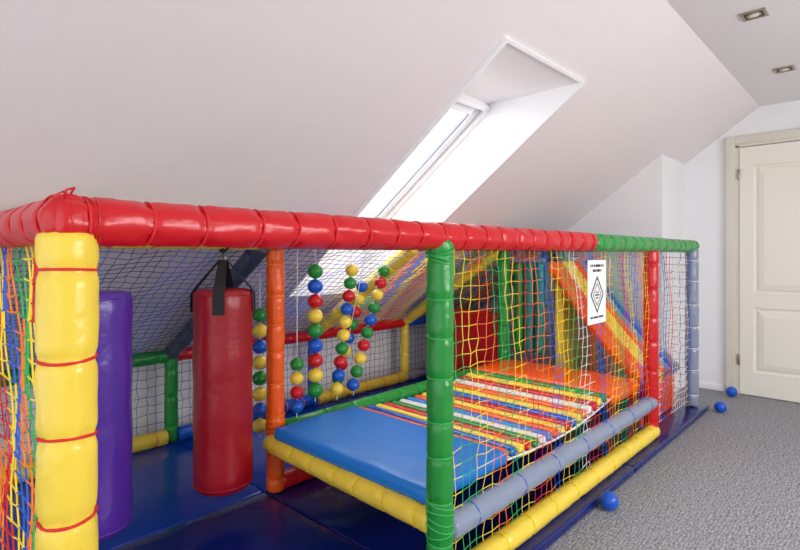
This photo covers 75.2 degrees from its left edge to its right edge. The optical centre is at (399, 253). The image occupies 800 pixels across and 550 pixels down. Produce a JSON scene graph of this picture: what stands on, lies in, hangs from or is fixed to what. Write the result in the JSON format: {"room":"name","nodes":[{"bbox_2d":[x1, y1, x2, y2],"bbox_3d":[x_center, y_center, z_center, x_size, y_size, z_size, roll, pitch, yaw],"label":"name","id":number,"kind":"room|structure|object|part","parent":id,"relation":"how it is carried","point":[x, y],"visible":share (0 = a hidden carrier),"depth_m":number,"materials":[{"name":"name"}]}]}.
{"room":"attic playroom","nodes":[
{"label":"attic playroom","id":0,"kind":"room"},
{"bbox_2d":[0,324,427,468],"bbox_3d":[-1.355,0.925,3.488,0.001,0.530,7.210,0,0,43],"label":"wall","id":1,"kind":"structure","parent":0,"point":[157,417],"depth_m":3.78,"materials":[{"name":"paint"}]},
{"bbox_2d":[0,0,759,370],"bbox_3d":[-0.414,-0.285,2.598,2.590,1.891,7.210,0,0,43],"label":"ceiling","id":2,"kind":"structure","parent":0,"point":[275,105],"depth_m":2.12,"materials":[{"name":"paint"}]},
{"bbox_2d":[289,250,369,296],"bbox_3d":[-0.487,0.066,3.650,0.001,0.429,0.760,0,0,43],"label":"sill","id":3,"kind":"structure","parent":2,"relation":"attached to","point":[342,258],"depth_m":3.69,"materials":[{"name":"white paint"}]},
{"bbox_2d":[284,36,508,299],"bbox_3d":[-0.146,-0.318,2.792,1.674,1.229,0.020,0,0,43],"label":"lip","id":4,"kind":"object","parent":2,"relation":"attached to","point":[504,41],"visible":0.79,"depth_m":2.53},
{"bbox_2d":[370,83,579,274],"bbox_3d":[0.374,-0.321,3.360,1.650,1.205,0.001,0,0,43],"label":"reveal","id":5,"kind":"object","parent":2,"relation":"attached to","point":[508,122],"visible":0.6,"depth_m":3.26,"materials":[{"name":"white paint"}]},
{"bbox_2d":[372,37,583,218],"bbox_3d":[0.116,-0.528,3.082,1.681,0.824,0.760,0,0,43],"label":"window","id":6,"kind":"structure","parent":2,"relation":"attached to","point":[516,71],"depth_m":2.90,"materials":[{"name":"white paint"}]},
{"bbox_3d":[0.110,-0.540,3.513,1.022,0.765,0.055,0,0,43],"label":"sash","id":7,"kind":"part","parent":6,"relation":"part of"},
{"bbox_3d":[0.153,-0.528,3.545,1.098,0.824,0.035,0,0,43],"label":"frame","id":8,"kind":"part","parent":6,"relation":"part of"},
{"bbox_2d":[452,104,472,113],"bbox_3d":[0.258,-0.858,2.948,0.028,0.028,0.500,0,0,43],"label":"bar","id":9,"kind":"object","parent":6,"relation":"attached to","point":[455,106],"visible":0.36,"depth_m":3.06,"materials":[{"name":"white paint"}]},
{"bbox_3d":[0.242,-0.886,2.962,0.074,0.073,0.674,0,0,43],"label":"sash","id":10,"kind":"part","parent":6,"relation":"part of","materials":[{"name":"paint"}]},
{"bbox_3d":[0.280,-0.905,2.927,0.064,0.069,0.760,0,0,43],"label":"frame","id":11,"kind":"part","parent":6,"relation":"part of","materials":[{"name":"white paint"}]},
{"bbox_3d":[-0.103,-0.541,3.288,0.919,0.672,0.580,0,0,43],"label":"window","id":12,"kind":"structure","parent":6,"relation":"attached to","visible":0},
{"bbox_2d":[374,113,468,217],"bbox_3d":[0.091,-0.535,3.487,0.922,0.681,0.010,0,0,43],"label":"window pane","id":13,"kind":"object","parent":12,"relation":"attached to","point":[465,115],"visible":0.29,"depth_m":3.42,"materials":[{"name":"white glass"}]},
{"bbox_2d":[371,80,585,292],"bbox_3d":[0.386,-0.320,3.358,1.670,1.225,0.014,0,0,43],"label":"lip","id":14,"kind":"object","parent":2,"relation":"attached to","point":[580,85],"visible":0.64,"depth_m":3.07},
{"bbox_2d":[478,154,684,384],"bbox_3d":[1.632,0.187,5.178,2.023,2.006,0.650,0,0,43],"label":"wall","id":15,"kind":"structure","parent":0,"point":[651,203],"depth_m":4.48,"materials":[{"name":"paint"}]},
{"bbox_2d":[675,380,684,391],"bbox_3d":[2.368,1.165,4.473,0.014,0.050,0.636,0,0,43],"label":"baseboard","id":16,"kind":"structure","parent":15,"relation":"attached to","point":[680,383],"depth_m":4.55,"materials":[{"name":"white paint"}]},
{"bbox_2d":[546,386,799,549],"bbox_3d":[1.037,1.190,1.229,6.580,0.001,7.210,0,0,43],"label":"floor","id":17,"kind":"structure","parent":0,"point":[730,480],"depth_m":2.60,"materials":[{"name":"grey carpet"}]},
{"bbox_2d":[0,441,262,549],"bbox_3d":[-1.460,1.167,2.462,1.095,0.044,1.175,0,0,43],"label":"floor mat","id":18,"kind":"object","parent":17,"relation":"on","point":[165,497],"visible":0.3,"depth_m":2.44,"materials":[{"name":"blue plastic"}]},
{"bbox_2d":[114,493,362,549],"bbox_3d":[-0.623,1.167,1.671,1.200,0.044,1.175,0,0,43],"label":"floor mat","id":19,"kind":"object","parent":17,"relation":"on","point":[261,521],"visible":1,"depth_m":2.13,"materials":[{"name":"blue plastic"}]},
{"bbox_2d":[175,393,368,492],"bbox_3d":[-0.532,1.167,3.446,1.095,0.045,1.520,0,0,43],"label":"floor mat","id":20,"kind":"object","parent":17,"relation":"on","point":[258,481],"visible":0.08,"depth_m":3.11,"materials":[{"name":"blue plastic"}]},
{"bbox_2d":[0,187,699,549],"bbox_3d":[0.039,0.515,3.155,2.209,1.273,4.197,0,0,43],"label":"frame","id":21,"kind":"object","parent":20,"relation":"on","point":[65,232],"visible":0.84,"depth_m":1.73,"materials":[{"name":"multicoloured plastic"}]},
{"bbox_3d":[-0.995,-0.062,1.313,1.130,0.096,0.095,0,0,43],"label":"rail","id":22,"kind":"part","parent":21,"relation":"part of","materials":[{"name":"red plastic"}]},
{"bbox_3d":[-0.605,0.550,0.947,0.101,1.190,0.101,0,0,43],"label":"post yellow","id":23,"kind":"part","parent":21,"relation":"part of","materials":[{"name":"plastic"}]},
{"bbox_3d":[-1.770,0.620,2.786,0.082,0.082,1.076,0,0,43],"label":"rail","id":24,"kind":"part","parent":21,"relation":"part of","materials":[{"name":"green plastic"}]},
{"bbox_2d":[96,246,132,542],"bbox_3d":[-1.130,0.455,1.920,0.256,1.141,0.256,0,0,43],"label":"bag","id":25,"kind":"object","parent":21,"relation":"hanging from","point":[114,359],"visible":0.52,"depth_m":1.86,"materials":[{"name":"purple leather"}]},
{"bbox_3d":[-0.993,-0.060,2.095,0.083,0.082,1.138,0,0,43],"label":"rail","id":26,"kind":"part","parent":21,"relation":"part of","materials":[{"name":"plastic"}]},
{"bbox_3d":[-1.401,0.877,3.177,0.083,0.535,0.082,0,0,43],"label":"post","id":27,"kind":"part","parent":21,"relation":"part of","materials":[{"name":"green plastic"}]},
{"bbox_2d":[190,247,254,496],"bbox_3d":[-0.780,0.455,2.291,0.256,1.141,0.256,0,0,43],"label":"bag","id":28,"kind":"object","parent":21,"relation":"hanging from","point":[222,351],"visible":0.92,"depth_m":2.19,"materials":[{"name":"red leather"}]},
{"bbox_3d":[-1.033,0.620,3.567,0.083,0.082,1.072,0,0,43],"label":"rail","id":29,"kind":"part","parent":21,"relation":"part of","materials":[{"name":"red plastic"}]},
{"bbox_2d":[252,308,266,432],"bbox_3d":[-0.734,0.530,2.719,0.079,0.860,0.080,0,0,43],"label":"bead garland","id":30,"kind":"object","parent":21,"relation":"attached to","point":[259,330],"visible":0.93,"depth_m":2.69,"materials":[{"name":"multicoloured plastic"}]},
{"bbox_3d":[-0.602,0.557,2.508,0.089,1.175,0.089,0,0,43],"label":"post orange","id":31,"kind":"part","parent":21,"relation":"part of","materials":[{"name":"plastic"}]},
{"bbox_2d":[290,249,303,417],"bbox_3d":[-0.514,0.395,2.587,0.067,0.850,0.068,0,0,43],"label":"bead garland","id":32,"kind":"object","parent":21,"relation":"on","point":[296,364],"visible":1,"depth_m":2.57,"materials":[{"name":"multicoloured plastic"}]},
{"bbox_3d":[-0.665,0.877,3.957,0.082,0.535,0.082,0,0,43],"label":"post","id":33,"kind":"part","parent":21,"relation":"part of","materials":[{"name":"plastic"}]},
{"bbox_2d":[307,249,322,401],"bbox_3d":[-0.436,0.365,2.670,0.079,0.790,0.080,0,0,43],"label":"bead garland","id":34,"kind":"object","parent":21,"relation":"attached to","point":[315,271],"visible":0.99,"depth_m":2.64,"materials":[{"name":"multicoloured plastic"}]},
{"bbox_3d":[0.163,-0.060,1.760,0.096,0.096,2.298,0,0,43],"label":"rail red","id":35,"kind":"part","parent":21,"relation":"part of","materials":[{"name":"plastic"}]},
{"bbox_2d":[330,250,357,399],"bbox_3d":[-0.301,0.375,2.812,0.071,0.811,0.178,0,0,43],"label":"bead garland","id":36,"kind":"object","parent":21,"relation":"attached to","point":[343,335],"visible":1,"depth_m":2.79,"materials":[{"name":"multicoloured plastic"}]},
{"bbox_2d":[332,250,367,382],"bbox_3d":[-0.280,0.360,2.946,0.077,0.781,0.250,0,0,43],"label":"bead garland","id":37,"kind":"object","parent":21,"relation":"attached to","point":[361,286],"visible":0.62,"depth_m":2.95,"materials":[{"name":"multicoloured plastic"}]},
{"bbox_3d":[-0.312,0.620,4.330,0.083,0.083,1.027,0,0,43],"label":"rail","id":38,"kind":"part","parent":21,"relation":"part of","materials":[{"name":"red plastic"}]},
{"bbox_2d":[347,250,389,394],"bbox_3d":[-0.177,0.375,2.944,0.071,0.811,0.311,0,0,43],"label":"bead garland","id":39,"kind":"object","parent":21,"relation":"attached to","point":[356,371],"visible":1,"depth_m":2.92,"materials":[{"name":"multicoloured plastic"}]},
{"bbox_2d":[274,406,505,504],"bbox_3d":[-0.074,0.831,2.267,0.950,0.068,0.505,0,0,43],"label":"mat","id":40,"kind":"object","parent":21,"relation":"on","point":[389,452],"depth_m":2.15,"materials":[{"name":"blue leather"}]},
{"bbox_3d":[0.097,-0.060,3.248,0.080,0.079,2.037,0,0,43],"label":"rail","id":41,"kind":"part","parent":21,"relation":"part of","materials":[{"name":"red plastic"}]},
{"bbox_3d":[0.041,0.877,4.703,0.082,0.535,0.082,0,0,43],"label":"post","id":42,"kind":"part","parent":21,"relation":"part of","materials":[{"name":"yellow plastic"}]},
{"bbox_3d":[0.357,0.620,5.038,0.083,0.083,0.923,0,0,43],"label":"rail","id":43,"kind":"part","parent":21,"relation":"part of","materials":[{"name":"blue plastic"}]},
{"bbox_3d":[0.133,0.545,1.728,0.094,1.200,0.094,0,0,43],"label":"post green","id":44,"kind":"part","parent":21,"relation":"part of","materials":[{"name":"plastic"}]},
{"bbox_2d":[360,370,610,460],"bbox_3d":[0.473,0.848,2.867,0.959,0.116,1.106,0,0,43],"label":"bridge","id":45,"kind":"object","parent":21,"relation":"attached to","point":[411,409],"visible":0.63,"depth_m":2.80,"materials":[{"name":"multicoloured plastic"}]},
{"bbox_3d":[0.796,0.557,3.989,0.093,1.175,0.093,0,0,43],"label":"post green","id":46,"kind":"part","parent":21,"relation":"part of","materials":[{"name":"plastic"}]},
{"bbox_2d":[513,258,545,354],"bbox_3d":[0.980,0.391,3.943,0.270,0.718,0.077,0,0,43],"label":"net","id":47,"kind":"object","parent":21,"relation":"attached to","point":[528,287],"visible":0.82,"depth_m":3.91,"materials":[{"name":"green fabric"}]},
{"bbox_3d":[1.113,-0.060,4.325,0.083,0.082,0.923,0,0,43],"label":"rail","id":48,"kind":"part","parent":21,"relation":"part of","materials":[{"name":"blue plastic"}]},
{"bbox_2d":[474,359,639,404],"bbox_3d":[1.005,0.813,3.428,0.975,0.104,0.435,0,0,43],"label":"step","id":49,"kind":"structure","parent":21,"relation":"attached to","point":[497,364],"depth_m":3.27,"materials":[{"name":"orange plastic"}]},
{"bbox_3d":[1.430,0.557,4.660,0.093,1.175,0.093,0,0,43],"label":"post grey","id":50,"kind":"part","parent":21,"relation":"part of","materials":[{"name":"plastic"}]},
{"bbox_2d":[588,260,605,324],"bbox_3d":[0.966,0.185,2.543,0.002,0.310,0.216,0,0,43],"label":"paper sign","id":51,"kind":"object","parent":21,"relation":"attached to","point":[596,268],"visible":1,"depth_m":2.54,"materials":[{"name":"white paper"}]},
{"bbox_3d":[1.590,-0.058,3.271,0.096,0.096,1.880,0,0,43],"label":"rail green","id":52,"kind":"part","parent":21,"relation":"part of","materials":[{"name":"plastic"}]},
{"bbox_3d":[1.574,0.557,3.254,0.092,1.175,0.091,0,0,43],"label":"post red","id":53,"kind":"part","parent":21,"relation":"part of","materials":[{"name":"plastic"}]},
{"bbox_3d":[2.208,0.547,3.925,0.095,1.195,0.095,0,0,43],"label":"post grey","id":54,"kind":"part","parent":21,"relation":"part of","materials":[{"name":"plastic"}]},
{"bbox_2d":[362,376,426,395],"bbox_3d":[0.527,1.167,4.567,1.095,0.045,1.555,0,0,43],"label":"floor mat","id":55,"kind":"object","parent":17,"relation":"on","point":[414,381],"visible":0.04,"depth_m":4.49,"materials":[{"name":"blue plastic"}]},
{"bbox_2d":[453,308,497,372],"bbox_3d":[0.566,0.802,4.321,0.590,0.686,0.060,0,0,43],"label":"panel","id":56,"kind":"object","parent":55,"relation":"on","point":[460,321],"visible":0.28,"depth_m":4.24,"materials":[{"name":"red plastic"}]},
{"bbox_2d":[266,445,633,549],"bbox_3d":[0.306,1.167,2.654,1.200,0.045,1.520,0,0,43],"label":"floor mat","id":57,"kind":"object","parent":17,"relation":"on","point":[359,523],"visible":0.34,"depth_m":2.31,"materials":[{"name":"blue plastic"}]},
{"bbox_2d":[599,491,618,510],"bbox_3d":[0.971,1.147,2.412,0.084,0.084,0.084,0,0,43],"label":"ball","id":58,"kind":"object","parent":17,"relation":"on","point":[608,500],"visible":1,"depth_m":2.38,"materials":[{"name":"blue plastic"}]},
{"bbox_2d":[550,399,707,472],"bbox_3d":[1.365,1.167,3.776,1.200,0.045,1.555,0,0,43],"label":"floor mat","id":59,"kind":"object","parent":17,"relation":"on","point":[678,421],"visible":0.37,"depth_m":3.39,"materials":[{"name":"blue plastic"}]},
{"bbox_2d":[548,260,679,427],"bbox_3d":[1.606,0.600,3.878,0.680,1.095,0.780,0,0,43],"label":"slide","id":60,"kind":"object","parent":59,"relation":"on","point":[572,334],"visible":0.54,"depth_m":3.86,"materials":[{"name":"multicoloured plastic"}]},
{"bbox_2d":[714,401,726,412],"bbox_3d":[2.403,1.147,3.892,0.084,0.084,0.084,0,0,43],"label":"ball","id":61,"kind":"object","parent":17,"relation":"on","point":[719,406],"visible":1,"depth_m":3.87,"materials":[{"name":"blue plastic"}]},
{"bbox_2d":[726,386,737,396],"bbox_3d":[2.762,1.147,4.324,0.084,0.084,0.084,0,0,43],"label":"ball","id":62,"kind":"object","parent":17,"relation":"on","point":[730,391],"visible":1,"depth_m":4.30,"materials":[{"name":"blue plastic"}]},
{"bbox_2d":[666,0,799,105],"bbox_3d":[1.142,-1.230,1.129,1.690,0.001,7.210,0,0,43],"label":"ceiling","id":63,"kind":"structure","parent":0,"point":[750,51],"depth_m":2.96,"materials":[{"name":"paint"}]},
{"bbox_2d":[739,7,768,21],"bbox_3d":[1.815,-1.226,2.660,0.110,0.018,0.110,0,0,43],"label":"recessed light","id":64,"kind":"object","parent":63,"relation":"in","point":[762,12],"visible":1,"depth_m":2.65,"materials":[{"name":"silver metal"}]},
{"bbox_3d":[1.782,-1.226,2.625,0.110,0.008,0.014,0,0,43],"label":"trim","id":65,"kind":"part","parent":64,"relation":"part of","materials":[{"name":"silver metal"}]},
{"bbox_3d":[1.815,-1.226,2.660,0.068,0.018,0.068,0,0,43],"label":"bulb","id":66,"kind":"part","parent":64,"relation":"part of","materials":[{"name":"beige glass"}]},
{"bbox_3d":[1.848,-1.226,2.695,0.110,0.008,0.014,0,0,43],"label":"trim","id":67,"kind":"part","parent":64,"relation":"part of","materials":[{"name":"silver metal"}]},
{"bbox_2d":[773,65,795,73],"bbox_3d":[2.554,-1.226,3.447,0.110,0.018,0.110,0,0,43],"label":"recessed light","id":68,"kind":"object","parent":63,"relation":"in","point":[791,67],"visible":1,"depth_m":3.44,"materials":[{"name":"silver metal"}]},
{"bbox_3d":[2.521,-1.226,3.413,0.110,0.008,0.014,0,0,43],"label":"trim","id":69,"kind":"part","parent":68,"relation":"part of","materials":[{"name":"silver metal"}]},
{"bbox_3d":[2.554,-1.226,3.447,0.068,0.018,0.068,0,0,43],"label":"bulb","id":70,"kind":"part","parent":68,"relation":"part of","materials":[{"name":"beige glass"}]},
{"bbox_2d":[685,100,799,402],"bbox_3d":[3.512,-0.020,3.850,6.580,2.420,0.001,0,0,43],"label":"wall","id":71,"kind":"structure","parent":0,"point":[705,173],"depth_m":4.56,"materials":[{"name":"paint"}]},
{"bbox_2d":[699,382,724,390],"bbox_3d":[2.701,1.165,4.606,0.317,0.050,0.014,0,0,43],"label":"baseboard","id":72,"kind":"structure","parent":71,"relation":"attached to","point":[718,387],"depth_m":4.56,"materials":[{"name":"white paint"}]},
{"bbox_2d":[726,137,734,387],"bbox_3d":[2.838,0.095,4.455,0.070,2.190,0.045,0,0,43],"label":"trim","id":73,"kind":"structure","parent":71,"relation":"attached to","point":[730,141],"depth_m":4.44,"materials":[{"name":"beige wood"}]},
{"bbox_2d":[737,354,739,364],"bbox_3d":[2.872,0.895,4.400,0.018,0.090,0.022,0,0,43],"label":"hinge","id":74,"kind":"object","parent":71,"relation":"attached to","point":[738,355],"visible":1,"depth_m":4.39,"materials":[{"name":"silver metal"}]},
{"bbox_2d":[737,169,739,179],"bbox_3d":[2.872,-0.675,4.400,0.018,0.090,0.022,0,0,43],"label":"hinge","id":75,"kind":"object","parent":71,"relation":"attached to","point":[738,170],"visible":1,"depth_m":4.39,"materials":[{"name":"silver metal"}]},
{"bbox_2d":[735,137,799,393],"bbox_3d":[3.187,0.130,4.132,0.880,2.120,0.035,0,0,43],"label":"door frame","id":76,"kind":"structure","parent":71,"relation":"attached to","point":[736,148],"depth_m":4.41,"materials":[{"name":"beige wood"}]},
{"bbox_2d":[735,128,799,144],"bbox_3d":[3.184,-0.965,4.129,0.880,0.070,0.045,0,0,43],"label":"trim","id":77,"kind":"structure","parent":71,"relation":"attached to","point":[790,133],"depth_m":4.26,"materials":[{"name":"beige wood"}]},
{"bbox_3d":[3.195,0.141,4.140,0.820,2.082,0.011,0,0,43],"label":"door","id":78,"kind":"structure","parent":71,"relation":"in","visible":0},
{"bbox_2d":[739,141,799,402],"bbox_3d":[3.147,0.141,4.162,0.720,2.082,0.022,0,0,43],"label":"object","id":79,"kind":"structure","parent":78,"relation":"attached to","point":[776,185],"depth_m":4.26,"materials":[{"name":"beige paint"}]},
{"bbox_3d":[2.924,0.141,4.378,0.100,2.082,0.016,0,0,43],"label":"hinge stile","id":80,"kind":"part","parent":79,"relation":"part of","materials":[{"name":"beige wood"}]},
{"bbox_3d":[3.185,1.086,4.130,0.620,0.192,0.016,0,0,43],"label":"cross rail","id":81,"kind":"part","parent":79,"relation":"part of","materials":[{"name":"beige wood"}]},
{"bbox_3d":[3.183,0.720,4.128,0.620,0.540,0.020,0,0,43],"label":"panel","id":82,"kind":"part","parent":79,"relation":"part of","materials":[{"name":"beige wood"}]},
{"bbox_3d":[3.185,-0.820,4.130,0.620,0.160,0.016,0,0,43],"label":"cross rail","id":83,"kind":"part","parent":79,"relation":"part of","materials":[{"name":"beige wood"}]},
{"bbox_3d":[3.185,0.390,4.130,0.620,0.120,0.016,0,0,43],"label":"cross rail","id":84,"kind":"part","parent":79,"relation":"part of","materials":[{"name":"beige wood"}]}
]}

